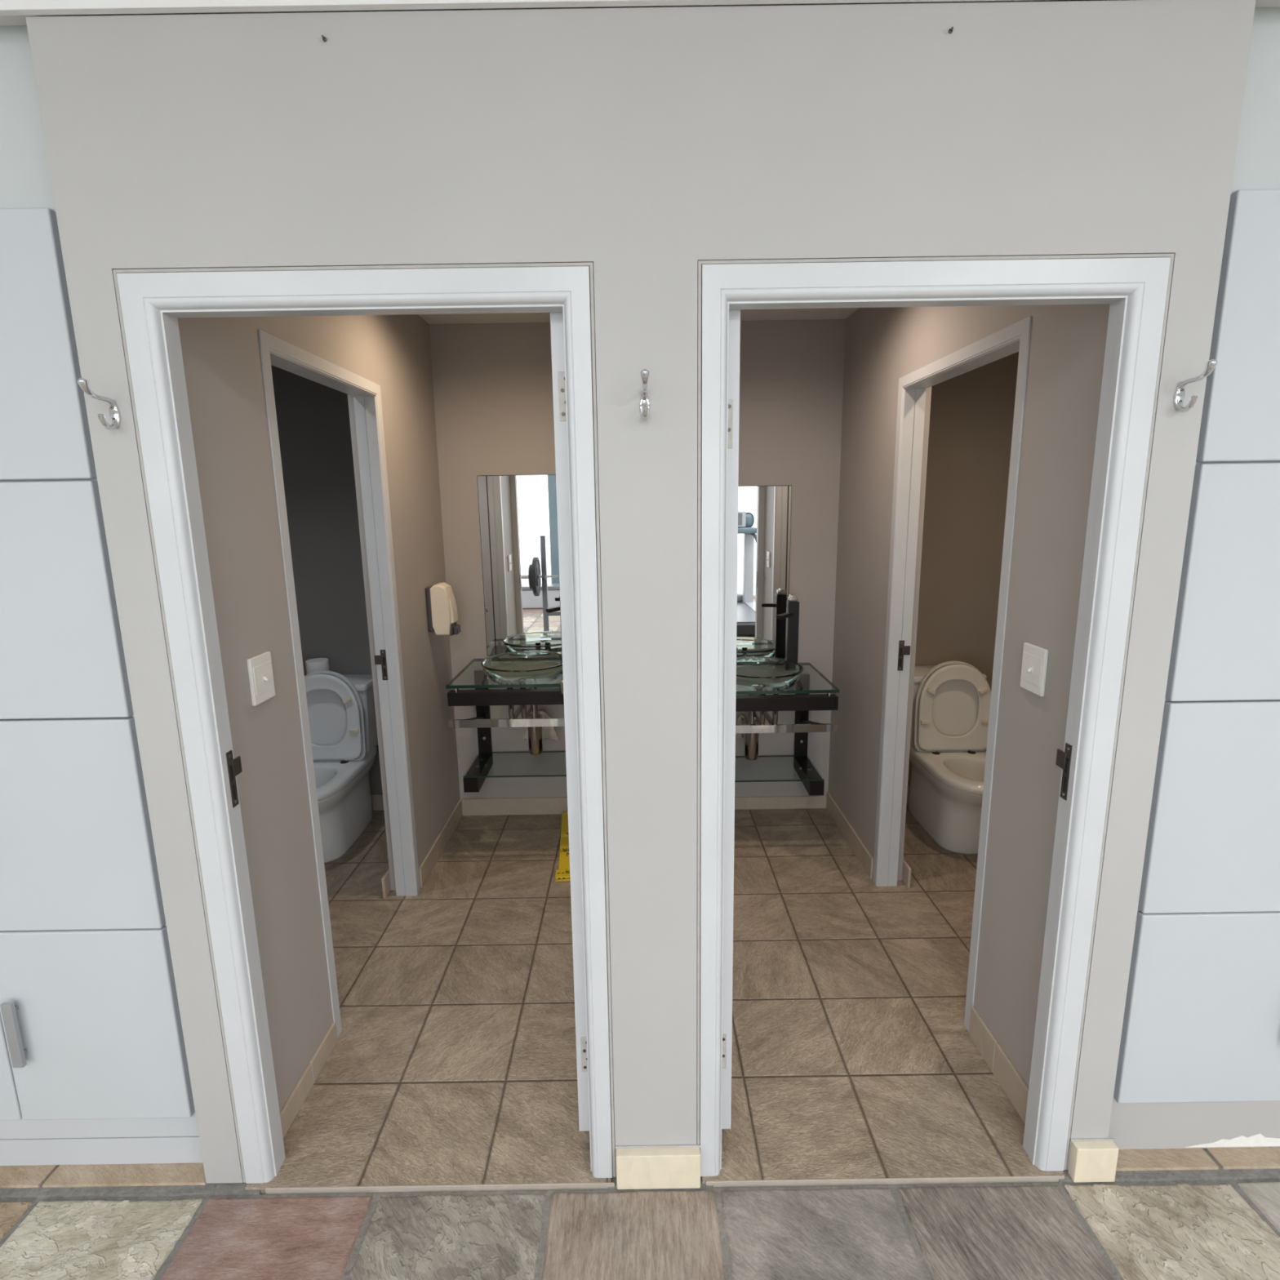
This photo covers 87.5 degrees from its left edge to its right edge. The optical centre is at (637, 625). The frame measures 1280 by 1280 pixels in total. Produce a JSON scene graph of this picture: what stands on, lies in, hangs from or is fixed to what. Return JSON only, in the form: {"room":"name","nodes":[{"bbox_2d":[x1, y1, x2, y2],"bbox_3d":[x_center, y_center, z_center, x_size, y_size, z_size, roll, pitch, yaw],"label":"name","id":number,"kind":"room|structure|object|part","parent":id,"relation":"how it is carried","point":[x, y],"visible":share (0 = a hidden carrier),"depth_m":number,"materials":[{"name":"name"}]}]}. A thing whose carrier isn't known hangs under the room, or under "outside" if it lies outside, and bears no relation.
{"room":"hallway outside restrooms","nodes":[
{"label":"hallway outside restrooms","id":0,"kind":"room"},
{"bbox_2d":[0,25,55,209],"bbox_3d":[-3.051,-0.942,1.300,3.906,0.316,0.049,-1,10,0],"label":"wall","id":1,"kind":"structure","parent":0,"point":[25,182],"depth_m":1.28,"materials":[{"name":"grey paint"}]},
{"bbox_2d":[177,314,460,1111],"bbox_3d":[-1.024,-0.053,2.484,0.123,2.514,2.013,-1,10,0],"label":"wall","id":2,"kind":"structure","parent":0,"point":[222,362],"depth_m":1.83,"materials":[{"name":"beige paint"}]},
{"bbox_2d":[246,651,275,706],"bbox_3d":[-0.949,0.135,1.698,0.022,0.120,0.094,-1,10,0],"label":"light switch","id":3,"kind":"object","parent":2,"relation":"attached to","point":[260,668],"visible":1,"depth_m":1.69,"materials":[{"name":"white plastic"}]},
{"bbox_3d":[-0.949,0.135,1.698,0.003,0.072,0.080,-1,10,0],"label":"panel","id":4,"kind":"part","parent":3,"relation":"part of","materials":[{"name":"white plastic"}]},
{"bbox_2d":[280,1022,337,1137],"bbox_3d":[-0.937,1.295,1.896,0.010,0.068,0.368,-1,10,0],"label":"baseboard","id":5,"kind":"structure","parent":2,"relation":"attached to","point":[304,1086],"depth_m":1.89,"materials":[{"name":"beige tile"}]},
{"bbox_2d":[257,328,420,1038],"bbox_3d":[-1.001,0.195,2.308,0.092,2.088,0.825,-1,10,0],"label":"door frame","id":6,"kind":"structure","parent":2,"relation":"attached to","point":[274,351],"depth_m":2.55,"materials":[{"name":"white paint"}]},
{"bbox_3d":[-1.025,0.160,2.674,0.046,0.125,0.005,-1,10,0],"label":"strike plate","id":7,"kind":"part","parent":6,"relation":"part of","materials":[{"name":"brown metal"}]},
{"bbox_2d":[381,868,391,897],"bbox_3d":[-1.075,1.042,3.245,0.012,0.090,0.843,-1,10,0],"label":"baseboard","id":8,"kind":"structure","parent":2,"relation":"attached to","point":[386,887],"depth_m":2.85,"materials":[{"name":"beige tile"}]},
{"bbox_2d":[418,799,462,888],"bbox_3d":[-0.942,1.038,3.242,0.010,0.095,0.689,-1,10,0],"label":"baseboard","id":9,"kind":"structure","parent":2,"relation":"attached to","point":[437,849],"depth_m":3.17,"materials":[{"name":"beige tile"}]},
{"bbox_2d":[425,582,460,635],"bbox_3d":[-0.896,-0.075,3.103,0.135,0.240,0.104,-1,10,0],"label":"soap dispenser","id":10,"kind":"object","parent":2,"relation":"attached to","point":[441,604],"visible":1,"depth_m":3.06,"materials":[{"name":"grey plastic"}]},
{"bbox_3d":[-0.951,-0.077,3.103,0.024,0.204,0.100,-1,10,0],"label":"plate","id":11,"kind":"part","parent":10,"relation":"part of","materials":[{"name":"grey plastic"}]},
{"bbox_3d":[-0.860,0.017,3.120,0.065,0.051,0.084,-1,10,0],"label":"push lever","id":12,"kind":"part","parent":10,"relation":"part of","materials":[{"name":"grey plastic"}]},
{"bbox_2d":[271,364,382,794],"bbox_3d":[-1.601,-0.228,3.501,1.025,2.514,0.090,-1,10,0],"label":"wall","id":13,"kind":"structure","parent":0,"point":[313,417],"depth_m":3.40,"materials":[{"name":"grey paint"}]},
{"bbox_2d":[371,794,383,810],"bbox_3d":[-1.539,0.973,3.667,0.911,0.090,0.010,-1,10,0],"label":"baseboard","id":14,"kind":"structure","parent":13,"relation":"attached to","point":[376,799],"depth_m":3.66,"materials":[{"name":"beige tile"}]},
{"bbox_2d":[428,319,845,798],"bbox_3d":[0.023,-0.240,3.432,1.998,2.514,0.113,-1,10,0],"label":"wall","id":15,"kind":"structure","parent":0,"point":[492,383],"depth_m":3.28,"materials":[{"name":"beige paint"}]},
{"bbox_2d":[445,658,566,792],"bbox_3d":[-0.523,0.502,3.232,0.626,0.584,0.536,-1,10,0],"label":"stand","id":16,"kind":"object","parent":15,"relation":"attached to","point":[482,697],"visible":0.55,"depth_m":2.96,"materials":[{"name":"black metal"}]},
{"bbox_3d":[-0.802,0.458,3.217,0.018,0.152,0.510,-1,10,0],"label":"rail arm","id":17,"kind":"part","parent":16,"relation":"part of","materials":[{"name":"black metal"}]},
{"bbox_3d":[-0.528,0.221,3.189,0.625,0.015,0.519,-1,10,0],"label":"glass","id":18,"kind":"part","parent":16,"relation":"part of","materials":[{"name":"clear glass"}]},
{"bbox_2d":[480,650,562,755],"bbox_3d":[-0.526,0.394,3.215,0.417,0.465,0.417,-10,13,-40],"label":"basin","id":19,"kind":"object","parent":16,"relation":"in","point":[530,667],"visible":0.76,"depth_m":3.22,"materials":[{"name":"clear glass"}]},
{"bbox_3d":[-0.529,0.225,3.184,0.417,0.120,0.417,-1,10,0],"label":"bowl","id":20,"kind":"part","parent":19,"relation":"part of","materials":[{"name":"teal glass"}]},
{"bbox_2d":[522,711,559,741],"bbox_3d":[-0.493,0.514,3.411,0.187,0.152,0.041,-1,10,0],"label":"pipe","id":21,"kind":"object","parent":19,"relation":"hanging from","point":[548,732],"visible":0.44,"depth_m":3.41,"materials":[{"name":"grey metal"}]},
{"bbox_2d":[546,595,562,655],"bbox_3d":[-0.375,0.009,3.259,0.145,0.374,0.078,-6,11,-25],"label":"mixer","id":22,"kind":"object","parent":16,"relation":"on","point":[557,608],"visible":0.15,"depth_m":3.21,"materials":[{"name":"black metal"}]},
{"bbox_3d":[-0.388,-0.079,3.225,0.106,0.025,0.034,-9,13,-37],"label":"spout","id":23,"kind":"part","parent":22,"relation":"part of","materials":[{"name":"black metal"}]},
{"bbox_2d":[460,796,567,815],"bbox_3d":[-0.477,0.969,3.586,0.939,0.095,0.010,-1,10,0],"label":"baseboard","id":24,"kind":"structure","parent":15,"relation":"attached to","point":[557,805],"depth_m":3.58,"materials":[{"name":"beige tile"}]},
{"bbox_2d":[476,474,561,655],"bbox_3d":[-0.536,-0.292,3.359,0.486,0.905,0.006,-1,10,0],"label":"wall mirror","id":25,"kind":"object","parent":15,"relation":"attached to","point":[518,517],"visible":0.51,"depth_m":3.35,"materials":[{"name":"silver metal"}]},
{"bbox_2d":[736,484,791,658],"bbox_3d":[0.555,-0.248,3.394,0.435,0.899,0.006,-1,10,0],"label":"wall mirror","id":26,"kind":"object","parent":15,"relation":"attached to","point":[764,512],"visible":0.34,"depth_m":3.38,"materials":[{"name":"silver metal"}]},
{"bbox_2d":[734,795,826,809],"bbox_3d":[0.559,0.961,3.611,0.941,0.070,0.010,-1,10,0],"label":"baseboard","id":27,"kind":"structure","parent":15,"relation":"attached to","point":[775,802],"depth_m":3.60,"materials":[{"name":"beige tile"}]},
{"bbox_2d":[734,662,839,795],"bbox_3d":[0.588,0.534,3.264,0.626,0.584,0.536,-1,10,0],"label":"stand","id":28,"kind":"object","parent":15,"relation":"attached to","point":[802,702],"visible":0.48,"depth_m":2.99,"materials":[{"name":"black metal"}]},
{"bbox_2d":[736,656,804,759],"bbox_3d":[0.588,0.425,3.247,0.417,0.465,0.417,8,13,40],"label":"basin","id":29,"kind":"object","parent":28,"relation":"in","point":[753,673],"visible":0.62,"depth_m":3.25,"materials":[{"name":"clear glass"}]},
{"bbox_2d":[735,715,744,738],"bbox_3d":[0.540,0.531,3.479,0.089,0.125,0.037,-2,10,-6],"label":"pipe","id":30,"kind":"object","parent":29,"relation":"hanging from","point":[738,735],"visible":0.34,"depth_m":3.48,"materials":[{"name":"grey metal"}]},
{"bbox_3d":[0.586,0.256,3.216,0.417,0.120,0.417,-1,10,0],"label":"bowl","id":31,"kind":"part","parent":29,"relation":"part of","materials":[{"name":"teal glass"}]},
{"bbox_2d":[776,594,799,664],"bbox_3d":[0.737,0.040,3.291,0.145,0.374,0.078,-6,11,-25],"label":"mixer","id":32,"kind":"object","parent":28,"relation":"on","point":[792,614],"visible":0.74,"depth_m":3.28,"materials":[{"name":"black metal"}]},
{"bbox_3d":[0.724,-0.048,3.257,0.106,0.025,0.034,-9,13,-38],"label":"spout","id":33,"kind":"part","parent":32,"relation":"part of","materials":[{"name":"black metal"}]},
{"bbox_3d":[0.764,-0.135,3.283,0.040,0.028,0.058,-1,10,0],"label":"lever","id":34,"kind":"part","parent":32,"relation":"part of","materials":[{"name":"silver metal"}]},
{"bbox_3d":[0.584,0.252,3.221,0.625,0.015,0.519,-1,10,0],"label":"glass","id":35,"kind":"part","parent":28,"relation":"part of","materials":[{"name":"clear glass"}]},
{"bbox_3d":[0.866,0.480,3.249,0.018,0.152,0.510,-1,10,0],"label":"rail arm","id":36,"kind":"part","parent":28,"relation":"part of","materials":[{"name":"black metal"}]},
{"bbox_2d":[417,307,857,324],"bbox_3d":[0.031,-1.299,2.304,4.320,0.030,2.094,-1,10,0],"label":"ceiling","id":37,"kind":"structure","parent":0,"point":[833,313],"depth_m":3.08,"materials":[{"name":"beige paint"}]},
{"bbox_2d":[0,802,1279,1279],"bbox_3d":[0.038,1.760,-0.401,10.000,0.060,8.305,-1,10,0],"label":"floor","id":38,"kind":"structure","parent":0,"point":[1221,1224],"depth_m":1.75,"materials":[{"name":"tile"}]},
{"bbox_2d":[0,207,203,1165],"bbox_3d":[-1.964,0.264,1.647,1.762,2.214,0.390,-1,10,0],"label":"tall cabinet","id":39,"kind":"object","parent":38,"relation":"on","point":[94,1068],"visible":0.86,"depth_m":1.50,"materials":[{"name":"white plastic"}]},
{"bbox_3d":[-1.742,0.973,1.613,0.433,0.512,0.020,-1,10,0],"label":"door","id":40,"kind":"part","parent":39,"relation":"part of","materials":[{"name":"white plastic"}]},
{"bbox_3d":[-1.478,0.970,1.591,0.025,0.170,0.026,-1,10,0],"label":"handle","id":41,"kind":"part","parent":39,"relation":"part of","materials":[{"name":"silver metal"}]},
{"bbox_3d":[-1.336,-0.551,1.339,0.417,0.510,0.020,-1,10,0],"label":"door","id":42,"kind":"part","parent":39,"relation":"part of","materials":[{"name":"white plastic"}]},
{"bbox_3d":[-1.328,-0.046,1.430,0.417,0.509,0.020,-1,10,0],"label":"door","id":43,"kind":"part","parent":39,"relation":"part of","materials":[{"name":"white plastic"}]},
{"bbox_3d":[-1.321,0.459,1.521,0.417,0.509,0.020,-1,10,0],"label":"door","id":44,"kind":"part","parent":39,"relation":"part of","materials":[{"name":"white plastic"}]},
{"bbox_3d":[-1.313,0.966,1.613,0.417,0.512,0.020,-1,10,0],"label":"door","id":45,"kind":"part","parent":39,"relation":"part of","materials":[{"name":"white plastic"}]},
{"bbox_3d":[-1.950,1.237,1.844,1.762,0.070,0.338,-1,10,0],"label":"rail","id":46,"kind":"part","parent":39,"relation":"part of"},
{"bbox_2d":[304,670,377,862],"bbox_3d":[-1.532,0.662,3.241,0.378,0.852,0.717,-1,10,0],"label":"toilet","id":47,"kind":"object","parent":38,"relation":"on","point":[341,710],"visible":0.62,"depth_m":3.28,"materials":[{"name":"white ceramic"}]},
{"bbox_2d":[305,657,329,674],"bbox_3d":[-1.641,0.229,3.436,0.108,0.100,0.108,-1,10,0],"label":"toilet roll","id":48,"kind":"object","parent":47,"relation":"on","point":[315,664],"visible":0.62,"depth_m":3.39,"materials":[{"name":"paper"}]},
{"bbox_3d":[-1.536,0.449,3.271,0.356,0.425,0.045,-1,10,0],"label":"seat","id":49,"kind":"part","parent":47,"relation":"part of","materials":[{"name":"white plastic"}]},
{"bbox_3d":[-1.536,0.450,3.304,0.372,0.456,0.053,-1,10,0],"label":"lid","id":50,"kind":"part","parent":47,"relation":"part of","materials":[{"name":"white plastic"}]},
{"bbox_3d":[-1.529,0.886,3.271,0.368,0.402,0.697,-1,10,0],"label":"bowl","id":51,"kind":"part","parent":47,"relation":"part of","materials":[{"name":"white ceramic"}]},
{"bbox_3d":[-1.538,0.297,3.428,0.378,0.034,0.220,-1,10,0],"label":"cistern lid","id":52,"kind":"part","parent":47,"relation":"part of","materials":[{"name":"white ceramic"}]},
{"bbox_2d":[555,812,569,881],"bbox_3d":[-0.251,1.057,3.260,0.270,0.029,0.637,-2,10,-5],"label":"sign","id":53,"kind":"object","parent":38,"relation":"on","point":[562,873],"visible":0.27,"depth_m":3.13,"materials":[{"name":"yellow plastic"}]},
{"bbox_2d":[265,1175,1064,1194],"bbox_3d":[0.068,1.376,1.636,1.953,0.030,0.004,-1,10,0],"label":"threshold","id":54,"kind":"object","parent":38,"relation":"on","point":[1028,1179],"visible":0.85,"depth_m":1.63,"materials":[{"name":"stone"}]},
{"bbox_2d":[908,661,991,853],"bbox_3d":[1.561,0.615,3.242,0.378,0.852,0.717,-1,10,0],"label":"toilet","id":55,"kind":"object","parent":38,"relation":"on","point":[950,710],"visible":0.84,"depth_m":3.27,"materials":[{"name":"beige ceramic"}]},
{"bbox_3d":[1.565,0.839,3.272,0.368,0.402,0.697,-1,10,0],"label":"bowl","id":56,"kind":"part","parent":55,"relation":"part of","materials":[{"name":"beige ceramic"}]},
{"bbox_3d":[1.558,0.403,3.304,0.372,0.456,0.053,-1,10,0],"label":"lid","id":57,"kind":"part","parent":55,"relation":"part of","materials":[{"name":"beige plastic"}]},
{"bbox_3d":[1.556,0.250,3.428,0.378,0.034,0.220,-1,10,0],"label":"cistern lid","id":58,"kind":"part","parent":55,"relation":"part of","materials":[{"name":"beige ceramic"}]},
{"bbox_3d":[1.558,0.402,3.272,0.356,0.425,0.045,-1,10,0],"label":"seat","id":59,"kind":"part","parent":55,"relation":"part of","materials":[{"name":"beige plastic"}]},
{"bbox_2d":[0,0,1279,26],"bbox_3d":[-0.007,-1.189,1.416,10.000,0.042,0.450,-1,10,0],"label":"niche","id":60,"kind":"object","parent":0,"point":[5,20],"depth_m":1.23,"materials":[{"name":"white paint"}]},
{"bbox_2d":[0,1146,1279,1188],"bbox_3d":[-0.188,1.376,1.687,5.760,0.040,0.070,-1,10,0],"label":"floor","id":61,"kind":"structure","parent":0,"point":[1248,1157],"depth_m":1.67,"materials":[{"name":"tile"}]},
{"bbox_2d":[25,0,1255,1183],"bbox_3d":[0.025,0.087,1.631,2.213,2.510,0.420,-1,10,0],"label":"wall","id":62,"kind":"structure","parent":0,"point":[643,145],"depth_m":1.26,"materials":[{"name":"beige paint"}]},
{"bbox_2d":[77,377,120,430],"bbox_3d":[-1.034,-0.423,1.285,0.021,0.088,0.081,-1,10,0],"label":"coat hook","id":63,"kind":"object","parent":62,"relation":"attached to","point":[114,412],"visible":1,"depth_m":1.30,"materials":[{"name":"silver metal"}]},
{"bbox_3d":[-1.034,-0.418,1.321,0.021,0.051,0.005,-1,10,0],"label":"plate","id":64,"kind":"part","parent":63,"relation":"part of","materials":[{"name":"silver metal"}]},
{"bbox_2d":[315,35,329,42],"bbox_3d":[-0.568,-1.059,1.204,0.026,0.009,0.010,-1,10,0],"label":"screw","id":65,"kind":"object","parent":62,"relation":"attached to","point":[322,39],"visible":1,"depth_m":1.21,"materials":[{"name":"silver metal"}]},
{"bbox_2d":[112,262,615,1183],"bbox_3d":[-0.528,0.333,1.501,0.919,2.088,0.082,-1,10,0],"label":"door frame","id":66,"kind":"structure","parent":62,"relation":"attached to","point":[151,302],"depth_m":1.39,"materials":[{"name":"white paint"}]},
{"bbox_3d":[-0.913,0.345,1.520,0.005,0.130,0.046,-1,10,0],"label":"strike plate","id":67,"kind":"part","parent":66,"relation":"part of","materials":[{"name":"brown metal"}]},
{"bbox_2d":[550,311,589,1131],"bbox_3d":[-0.186,0.258,1.900,0.127,1.960,0.772,-1,10,0],"label":"door","id":68,"kind":"structure","parent":62,"relation":"in","point":[567,684],"depth_m":1.50,"materials":[{"name":"white paint"}]},
{"bbox_3d":[-0.207,0.212,2.168,0.086,0.150,0.137,-1,10,0],"label":"handle","id":69,"kind":"part","parent":68,"relation":"part of","materials":[{"name":"silver metal"}]},
{"bbox_2d":[639,368,649,421],"bbox_3d":[0.015,-0.440,1.285,0.021,0.088,0.081,-1,10,0],"label":"coat hook","id":70,"kind":"object","parent":62,"relation":"attached to","point":[644,406],"visible":1,"depth_m":1.29,"materials":[{"name":"silver metal"}]},
{"bbox_3d":[0.015,-0.435,1.321,0.021,0.051,0.005,-1,10,0],"label":"plate","id":71,"kind":"part","parent":70,"relation":"part of","materials":[{"name":"silver metal"}]},
{"bbox_2d":[614,1144,701,1189],"bbox_3d":[0.052,1.321,1.629,0.210,0.102,0.025,-1,10,0],"label":"baseboard","id":72,"kind":"structure","parent":62,"relation":"attached to","point":[673,1166],"depth_m":1.62,"materials":[{"name":"yellow tile"}]},
{"bbox_2d":[721,309,740,1128],"bbox_3d":[0.246,0.252,1.900,0.126,1.960,0.772,-1,10,0],"label":"door","id":73,"kind":"structure","parent":62,"relation":"in","point":[734,314],"depth_m":1.50,"materials":[{"name":"white paint"}]},
{"bbox_2d":[696,253,1174,1176],"bbox_3d":[0.587,0.316,1.501,0.912,2.088,0.082,-1,10,0],"label":"door frame","id":74,"kind":"structure","parent":62,"relation":"attached to","point":[1136,287],"depth_m":1.39,"materials":[{"name":"white paint"}]},
{"bbox_3d":[0.969,0.329,1.522,0.005,0.130,0.046,-1,10,0],"label":"strike plate","id":75,"kind":"part","parent":74,"relation":"part of","materials":[{"name":"brown metal"}]},
{"bbox_2d":[942,26,955,34],"bbox_3d":[0.564,-1.074,1.205,0.026,0.009,0.010,-1,10,0],"label":"screw","id":76,"kind":"object","parent":62,"relation":"attached to","point":[948,31],"visible":1,"depth_m":1.21,"materials":[{"name":"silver metal"}]},
{"bbox_2d":[1067,1137,1118,1182],"bbox_3d":[1.111,1.305,1.629,0.107,0.102,0.025,-1,10,0],"label":"baseboard","id":77,"kind":"structure","parent":62,"relation":"attached to","point":[1091,1160],"depth_m":1.62,"materials":[{"name":"yellow tile"}]},
{"bbox_2d":[1173,359,1217,412],"bbox_3d":[1.073,-0.458,1.285,0.021,0.088,0.081,-1,10,0],"label":"coat hook","id":78,"kind":"object","parent":62,"relation":"attached to","point":[1179,397],"visible":1,"depth_m":1.30,"materials":[{"name":"silver metal"}]},
{"bbox_3d":[1.073,-0.453,1.321,0.021,0.051,0.005,-1,10,0],"label":"plate","id":79,"kind":"part","parent":78,"relation":"part of","materials":[{"name":"silver metal"}]},
{"bbox_2d":[907,351,1018,786],"bbox_3d":[1.670,-0.278,3.501,1.073,2.514,0.090,-1,10,0],"label":"wall","id":80,"kind":"structure","parent":0,"point":[971,413],"depth_m":3.40,"materials":[{"name":"brown paint"}]},
{"bbox_2d":[906,786,910,802],"bbox_3d":[1.645,0.924,3.667,0.959,0.090,0.010,-1,10,0],"label":"baseboard","id":81,"kind":"structure","parent":80,"relation":"attached to","point":[908,787],"depth_m":3.66,"materials":[{"name":"beige tile"}]},
{"bbox_2d":[827,303,1110,1087],"bbox_3d":[1.076,-0.087,2.495,0.123,2.514,2.036,-1,10,0],"label":"wall","id":82,"kind":"structure","parent":0,"point":[1068,342],"depth_m":1.84,"materials":[{"name":"beige paint"}]},
{"bbox_2d":[826,791,873,879],"bbox_3d":[1.026,1.004,3.262,0.010,0.095,0.694,-1,10,0],"label":"baseboard","id":83,"kind":"structure","parent":82,"relation":"attached to","point":[865,859],"depth_m":3.19,"materials":[{"name":"beige tile"}]},
{"bbox_2d":[902,857,911,888],"bbox_3d":[1.160,1.006,3.254,0.012,0.090,0.825,-1,10,0],"label":"baseboard","id":84,"kind":"structure","parent":82,"relation":"attached to","point":[906,872],"depth_m":2.87,"materials":[{"name":"beige tile"}]},
{"bbox_2d":[872,315,1031,1032],"bbox_3d":[1.058,0.163,2.309,0.088,2.088,0.860,-1,10,0],"label":"door frame","id":85,"kind":"structure","parent":82,"relation":"attached to","point":[1012,339],"depth_m":2.56,"materials":[{"name":"white paint"}]},
{"bbox_3d":[1.074,0.122,2.692,0.046,0.125,0.005,-1,10,0],"label":"strike plate","id":86,"kind":"part","parent":85,"relation":"part of","materials":[{"name":"brown metal"}]},
{"bbox_2d":[968,1007,1028,1124],"bbox_3d":[1.030,1.250,1.885,0.010,0.100,0.351,-1,10,0],"label":"baseboard","id":87,"kind":"structure","parent":82,"relation":"attached to","point":[1008,1077],"depth_m":1.89,"materials":[{"name":"beige tile"}]},
{"bbox_2d":[1019,642,1048,696],"bbox_3d":[1.006,0.112,1.705,0.022,0.120,0.094,-1,10,0],"label":"light switch","id":88,"kind":"object","parent":82,"relation":"attached to","point":[1035,658],"visible":1,"depth_m":1.69,"materials":[{"name":"white plastic"}]},
{"bbox_3d":[1.006,0.112,1.705,0.003,0.072,0.080,-1,10,0],"label":"panel","id":89,"kind":"part","parent":88,"relation":"part of","materials":[{"name":"white plastic"}]},
{"bbox_2d":[1107,1098,1279,1149],"bbox_3d":[3.090,1.226,1.709,3.880,0.150,0.050,-1,10,0],"label":"wall","id":90,"kind":"structure","parent":0,"point":[1224,1124],"depth_m":1.69,"materials":[{"name":"beige paint"}]},
{"bbox_2d":[1113,189,1279,1102],"bbox_3d":[2.023,0.130,1.635,1.761,2.064,0.390,-1,10,0],"label":"tall cabinet","id":91,"kind":"object","parent":90,"relation":"on","point":[1202,1018],"visible":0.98,"depth_m":1.49,"materials":[{"name":"white plastic"}]},
{"bbox_3d":[1.396,0.925,1.613,0.427,0.512,0.020,-1,10,0],"label":"door","id":92,"kind":"part","parent":91,"relation":"part of","materials":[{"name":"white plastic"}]},
{"bbox_3d":[1.389,0.418,1.522,0.427,0.509,0.020,-1,10,0],"label":"door","id":93,"kind":"part","parent":91,"relation":"part of","materials":[{"name":"white plastic"}]},
{"bbox_3d":[1.381,-0.087,1.431,0.427,0.509,0.020,-1,10,0],"label":"door","id":94,"kind":"part","parent":91,"relation":"part of","materials":[{"name":"white plastic"}]},
{"bbox_3d":[1.373,-0.592,1.339,0.427,0.510,0.020,-1,10,0],"label":"door","id":95,"kind":"part","parent":91,"relation":"part of","materials":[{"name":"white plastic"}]},
{"bbox_2d":[1231,6,1279,191],"bbox_3d":[3.055,-1.035,1.301,3.880,0.316,0.049,-1,10,0],"label":"wall","id":96,"kind":"structure","parent":0,"point":[1257,159],"depth_m":1.28,"materials":[{"name":"grey paint"}]},
{"bbox_3d":[-0.005,-1.062,-1.711,10.000,0.060,6.650,-1,10,0],"label":"ceiling","id":97,"kind":"structure","parent":0,"visible":0},
{"bbox_2d":[0,0,1031,16],"bbox_3d":[-0.009,-1.326,1.155,10.000,0.439,0.016,-1,10,0],"label":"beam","id":98,"kind":"structure","parent":97,"relation":"attached to","point":[7,7],"depth_m":1.19,"materials":[{"name":"white paint"}]}
]}

